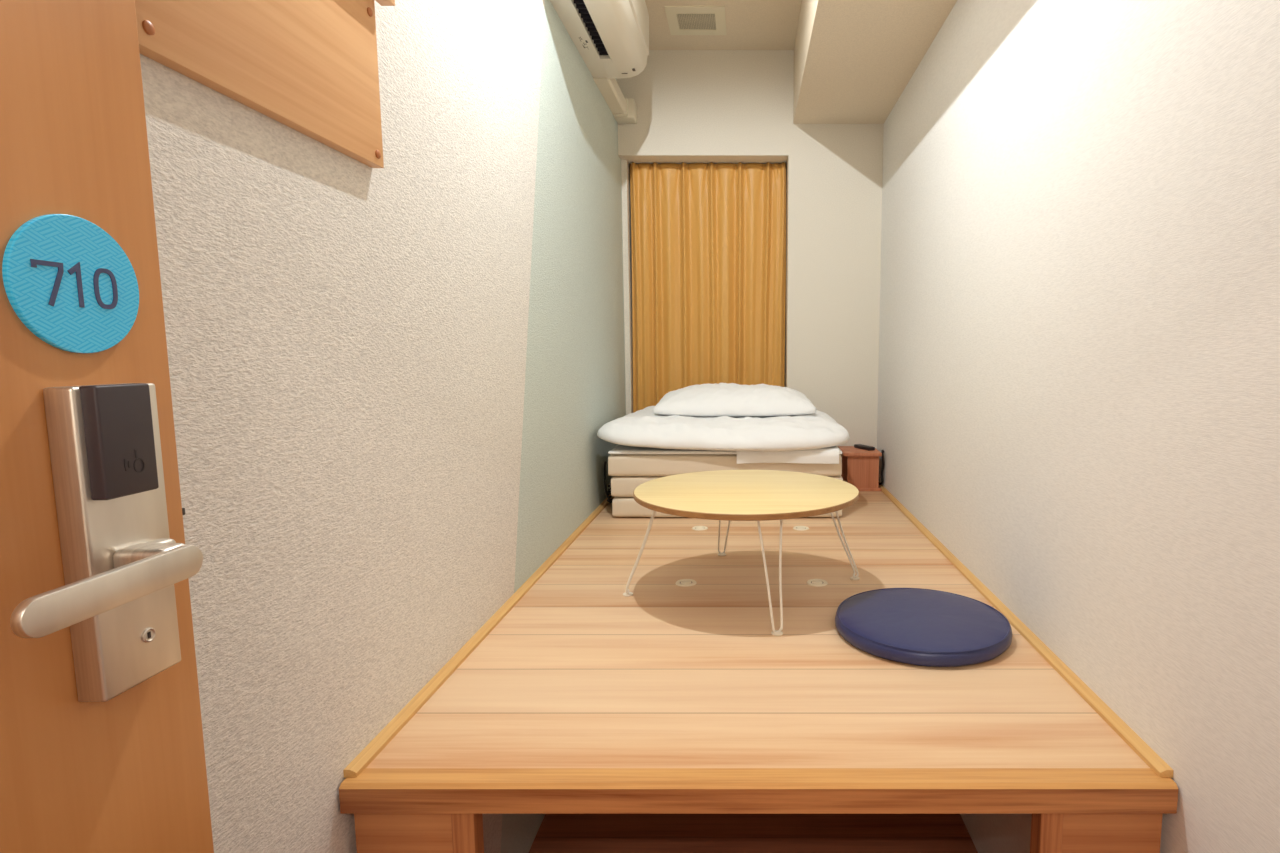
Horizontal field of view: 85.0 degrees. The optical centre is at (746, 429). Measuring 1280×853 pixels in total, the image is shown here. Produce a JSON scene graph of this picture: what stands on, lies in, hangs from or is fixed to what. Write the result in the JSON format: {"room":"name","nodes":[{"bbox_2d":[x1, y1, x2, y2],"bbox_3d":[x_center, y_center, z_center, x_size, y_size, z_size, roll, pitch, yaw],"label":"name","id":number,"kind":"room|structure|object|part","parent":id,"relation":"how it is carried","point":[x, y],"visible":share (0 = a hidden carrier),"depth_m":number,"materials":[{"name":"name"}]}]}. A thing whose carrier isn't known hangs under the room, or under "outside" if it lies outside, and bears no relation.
{"room":"hotel room","nodes":[
{"label":"hotel room","id":0,"kind":"room"},
{"bbox_2d":[140,0,625,852],"bbox_3d":[-0.670,-0.194,1.664,0.100,2.835,4.150,0,6,0],"label":"wall","id":1,"kind":"structure","parent":0,"point":[394,386],"depth_m":1.18,"materials":[{"name":"paint"}]},
{"bbox_2d":[135,0,383,167],"bbox_3d":[-0.608,-0.629,0.886,0.024,0.447,0.466,0,6,0],"label":"board","id":2,"kind":"object","parent":1,"relation":"attached to","point":[310,67],"visible":0.96,"depth_m":0.90,"materials":[{"name":"brown wood"}]},
{"bbox_2d":[376,0,394,5],"bbox_3d":[-0.589,-0.702,0.899,0.023,0.065,0.463,0,6,0],"label":"wall rail","id":3,"kind":"object","parent":2,"relation":"attached to","point":[381,2],"visible":1,"depth_m":1.12,"materials":[{"name":"brown wood"}]},
{"bbox_2d":[343,495,613,777],"bbox_3d":[-0.610,0.392,2.280,0.020,0.013,2.455,0,6,0],"label":"trim","id":4,"kind":"structure","parent":1,"relation":"attached to","point":[369,753],"depth_m":1.41,"materials":[{"name":"brown wood"}]},
{"bbox_2d":[550,0,648,77],"bbox_3d":[-0.505,-1.515,2.383,0.230,0.300,0.775,0,6,0],"label":"air conditioner","id":5,"kind":"object","parent":1,"relation":"attached to","point":[611,37],"visible":1,"depth_m":2.45,"materials":[{"name":"white plastic"}]},
{"bbox_3d":[-0.396,-1.548,2.379,0.011,0.183,0.768,0,6,0],"label":"panel","id":6,"kind":"part","parent":5,"relation":"part of","materials":[{"name":"white plastic"}]},
{"bbox_2d":[593,77,636,123],"bbox_3d":[-0.573,-1.480,3.039,0.095,0.087,0.530,0,6,0],"label":"pipe cover","id":7,"kind":"object","parent":1,"relation":"attached to","point":[624,110],"visible":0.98,"depth_m":3.08,"materials":[{"name":"beige plastic"}]},
{"bbox_2d":[645,0,801,49],"bbox_3d":[0.018,-1.628,1.503,1.475,0.050,4.150,0,6,0],"label":"ceiling","id":8,"kind":"structure","parent":0,"point":[750,24],"depth_m":3.03,"materials":[{"name":"paint"}]},
{"bbox_2d":[664,6,726,34],"bbox_3d":[-0.217,-1.766,2.979,0.250,0.005,0.255,0,6,0],"label":"ceiling vent","id":9,"kind":"object","parent":8,"relation":"in","point":[682,20],"visible":1,"depth_m":2.97,"materials":[{"name":"beige plastic"}]},
{"bbox_2d":[676,13,715,29],"bbox_3d":[-0.217,-1.765,2.982,0.162,0.002,0.150,0,6,0],"label":"grille","id":10,"kind":"object","parent":9,"relation":"attached to","point":[684,21],"depth_m":2.98,"materials":[{"name":"beige plastic"}]},
{"bbox_2d":[793,0,956,123],"bbox_3d":[0.439,-1.425,1.425,0.433,0.335,3.750,0,6,0],"label":"ceiling beam","id":11,"kind":"structure","parent":8,"relation":"attached to","point":[854,60],"depth_m":2.57,"materials":[{"name":"paint"}]},
{"bbox_2d":[617,50,883,448],"bbox_3d":[0.018,-0.403,3.522,1.275,2.835,0.190,0,6,0],"label":"wall","id":12,"kind":"structure","parent":0,"point":[694,106],"depth_m":3.34,"materials":[{"name":"paint"}]},
{"bbox_2d":[621,160,784,414],"bbox_3d":[-0.210,-0.788,3.547,0.820,2.075,0.175,0,6,0],"label":"wall window","id":13,"kind":"structure","parent":12,"relation":"in","point":[625,166],"depth_m":3.48,"materials":[{"name":"paper"}]},
{"bbox_2d":[529,814,977,852],"bbox_3d":[0.018,1.340,0.930,1.475,0.050,5.950,0,6,0],"label":"floor","id":14,"kind":"structure","parent":0,"point":[557,833],"depth_m":2.04,"materials":[{"name":"laminate"}]},
{"bbox_2d":[339,491,1178,852],"bbox_3d":[0.018,0.777,2.312,1.272,0.761,2.475,0,6,0],"label":"raised platform","id":15,"kind":"object","parent":14,"relation":"on","point":[586,697],"visible":0.97,"depth_m":1.24,"materials":[{"name":"laminate"}]},
{"bbox_3d":[-0.530,0.934,1.110,0.150,0.716,0.018,0,6,0],"label":"panel","id":16,"kind":"part","parent":15,"relation":"part of","materials":[{"name":"brown wood"}]},
{"bbox_3d":[-0.438,0.933,1.115,0.035,0.716,0.035,0,6,0],"label":"post","id":17,"kind":"part","parent":15,"relation":"part of","materials":[{"name":"brown wood"}]},
{"bbox_2d":[604,461,612,502],"bbox_3d":[-0.583,0.227,2.955,0.068,0.178,0.133,0,6,0],"label":"power cable","id":18,"kind":"object","parent":15,"relation":"on","point":[608,492],"visible":0.41,"depth_m":2.91,"materials":[{"name":"black plastic"}]},
{"bbox_2d":[675,579,696,586],"bbox_3d":[-0.173,0.433,1.958,0.060,0.003,0.060,0,6,0],"label":"ring","id":19,"kind":"object","parent":15,"relation":"on","point":[683,582],"visible":1,"depth_m":1.95,"materials":[{"name":"beige plastic"}]},
{"bbox_2d":[692,526,707,529],"bbox_3d":[-0.175,0.365,2.567,0.060,0.003,0.060,0,6,0],"label":"ring","id":20,"kind":"object","parent":15,"relation":"on","point":[694,527],"visible":1,"depth_m":2.56,"materials":[{"name":"beige plastic"}]},
{"bbox_2d":[608,454,842,516],"bbox_3d":[-0.084,0.183,3.052,0.928,0.253,0.717,0,6,0],"label":"mattress","id":21,"kind":"object","parent":15,"relation":"on","point":[628,471],"visible":0.34,"depth_m":2.69,"materials":[{"name":"beige fabric"}]},
{"bbox_2d":[608,444,841,453],"bbox_3d":[-0.084,0.050,3.030,0.913,0.016,0.709,0,6,0],"label":"sheet","id":22,"kind":"object","parent":21,"relation":"on","point":[619,449],"visible":0.17,"depth_m":2.68,"materials":[{"name":"white fabric"}]},
{"bbox_2d":[597,406,848,451],"bbox_3d":[-0.090,-0.022,3.019,1.027,0.133,0.810,0,6,0],"label":"duvet","id":23,"kind":"object","parent":22,"relation":"on","point":[640,428],"visible":0.78,"depth_m":2.67,"materials":[{"name":"white fabric"}]},
{"bbox_2d":[652,383,815,416],"bbox_3d":[-0.055,-0.141,3.088,0.697,0.138,0.458,0,6,0],"label":"pillow","id":24,"kind":"object","parent":23,"relation":"on","point":[721,399],"visible":0.99,"depth_m":2.90,"materials":[{"name":"white fabric"}]},
{"bbox_3d":[-0.086,0.101,3.043,0.923,0.089,0.717,0,6,0],"label":"mattress","id":25,"kind":"part","parent":21,"relation":"part of","materials":[{"name":"beige fabric"}]},
{"bbox_3d":[-0.079,0.186,3.056,0.919,0.088,0.711,0,6,0],"label":"mattress","id":26,"kind":"part","parent":21,"relation":"part of","materials":[{"name":"beige fabric"}]},
{"bbox_3d":[-0.078,0.268,3.063,0.913,0.081,0.714,0,6,0],"label":"mattress","id":27,"kind":"part","parent":21,"relation":"part of","materials":[{"name":"beige fabric"}]},
{"bbox_2d":[737,446,838,463],"bbox_3d":[0.158,0.086,2.818,0.396,0.060,0.315,0,6,0],"label":"folded towel","id":28,"kind":"object","parent":21,"relation":"on","point":[829,455],"visible":0.59,"depth_m":2.67,"materials":[{"name":"white fabric"}]},
{"bbox_2d":[623,470,859,635],"bbox_3d":[-0.002,0.299,1.883,0.604,0.285,0.604,3,7,24],"label":"round table","id":29,"kind":"object","parent":15,"relation":"on","point":[731,495],"visible":1,"depth_m":1.79,"materials":[{"name":"brown wood"}]},
{"bbox_3d":[-0.279,0.310,1.857,0.099,0.267,0.066,0,6,0],"label":"leg","id":30,"kind":"part","parent":29,"relation":"part of","materials":[{"name":"beige metal"}]},
{"bbox_3d":[-0.069,0.276,2.165,0.066,0.267,0.117,-2,7,-13],"label":"leg","id":31,"kind":"part","parent":29,"relation":"part of","materials":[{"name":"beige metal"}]},
{"bbox_3d":[0.053,0.337,1.624,0.064,0.267,0.087,0,6,0],"label":"leg","id":32,"kind":"part","parent":29,"relation":"part of","materials":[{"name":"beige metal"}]},
{"bbox_3d":[0.269,0.298,1.966,0.102,0.267,0.066,-2,7,-17],"label":"leg","id":33,"kind":"part","parent":29,"relation":"part of","materials":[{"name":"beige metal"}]},
{"bbox_2d":[793,526,808,529],"bbox_3d":[0.201,0.365,2.567,0.060,0.003,0.060,0,6,0],"label":"ring","id":34,"kind":"object","parent":15,"relation":"on","point":[795,527],"visible":1,"depth_m":2.56,"materials":[{"name":"beige plastic"}]},
{"bbox_2d":[807,579,827,586],"bbox_3d":[0.199,0.433,1.958,0.060,0.003,0.060,0,6,0],"label":"ring","id":35,"kind":"object","parent":15,"relation":"on","point":[812,582],"visible":1,"depth_m":1.95,"materials":[{"name":"beige plastic"}]},
{"bbox_2d":[838,446,881,490],"bbox_3d":[0.543,0.185,3.362,0.182,0.183,0.240,0,6,0],"label":"stand","id":36,"kind":"object","parent":15,"relation":"on","point":[860,467],"visible":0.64,"depth_m":3.26,"materials":[{"name":"brown wood"}]},
{"bbox_3d":[0.548,0.182,3.462,0.148,0.166,0.020,0,6,0],"label":"panel","id":37,"kind":"part","parent":36,"relation":"part of","materials":[{"name":"brown wood"}]},
{"bbox_3d":[0.544,0.269,3.373,0.179,0.013,0.235,0,6,0],"label":"board","id":38,"kind":"part","parent":36,"relation":"part of","materials":[{"name":"brown wood"}]},
{"bbox_3d":[0.548,0.198,3.266,0.148,0.154,0.017,0,6,0],"label":"panel","id":39,"kind":"part","parent":36,"relation":"part of","materials":[{"name":"brown wood"}]},
{"bbox_2d":[854,444,874,450],"bbox_3d":[0.572,0.084,3.365,0.038,0.017,0.130,-3,7,-24],"label":"remote control","id":40,"kind":"object","parent":36,"relation":"on","point":[860,446],"visible":1,"depth_m":3.34,"materials":[{"name":"black plastic"}]},
{"bbox_2d":[878,450,883,484],"bbox_3d":[0.645,0.179,3.321,0.020,0.182,0.120,0,6,0],"label":"power cable","id":41,"kind":"object","parent":36,"relation":"hanging from","point":[882,451],"visible":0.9,"depth_m":3.27,"materials":[{"name":"black plastic"}]},
{"bbox_2d":[835,588,1011,666],"bbox_3d":[0.408,0.450,1.618,0.400,0.043,0.400,0,6,0],"label":"floor cushion","id":42,"kind":"object","parent":15,"relation":"on","point":[914,626],"visible":1,"depth_m":1.54,"materials":[{"name":"blue fabric"}]},
{"bbox_3d":[0.469,0.933,1.115,0.035,0.716,0.035,0,6,0],"label":"post","id":43,"kind":"part","parent":15,"relation":"part of","materials":[{"name":"brown wood"}]},
{"bbox_3d":[0.564,0.934,1.110,0.153,0.716,0.018,0,6,0],"label":"panel","id":44,"kind":"part","parent":15,"relation":"part of","materials":[{"name":"brown wood"}]},
{"bbox_2d":[877,0,1279,852],"bbox_3d":[0.705,-0.194,1.664,0.100,2.835,4.150,0,6,0],"label":"wall","id":45,"kind":"structure","parent":0,"point":[1079,368],"depth_m":1.24,"materials":[{"name":"paint"}]},
{"bbox_2d":[878,482,1172,777],"bbox_3d":[0.645,0.392,2.280,0.020,0.013,2.455,0,6,0],"label":"trim","id":46,"kind":"structure","parent":45,"relation":"attached to","point":[1145,752],"depth_m":1.42,"materials":[{"name":"brown wood"}]},
{"bbox_3d":[-0.197,-1.333,3.482,0.786,0.014,0.018,0,6,0],"label":"rail","id":47,"kind":"object","parent":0,"visible":0},
{"bbox_2d":[630,162,785,412],"bbox_3d":[-0.197,-0.581,3.523,0.790,1.510,0.054,0,6,0],"label":"curtain","id":48,"kind":"object","parent":47,"relation":"hanging from","point":[708,241],"visible":0.77,"depth_m":3.49,"materials":[{"name":"fabric"}]},
{"bbox_3d":[0.018,0.032,-0.349,1.275,2.835,0.100,0,6,0],"label":"wall","id":49,"kind":"structure","parent":0,"visible":0},
{"bbox_2d":[0,0,213,852],"bbox_3d":[-0.484,0.348,0.212,0.108,2.060,0.864,0,6,0],"label":"door","id":50,"kind":"structure","parent":49,"relation":"in","point":[102,742],"depth_m":0.51,"materials":[{"name":"laminate"}]},
{"bbox_3d":[-0.498,-0.108,0.514,0.004,0.101,0.101,0,6,0],"label":"number plate","id":51,"kind":"part","parent":50,"relation":"part of","materials":[{"name":"blue plastic"}]},
{"bbox_3d":[-0.434,0.108,0.477,0.008,0.025,0.138,0,6,0],"label":"lever handle","id":52,"kind":"part","parent":50,"relation":"part of","materials":[{"name":"metal"}]}
]}

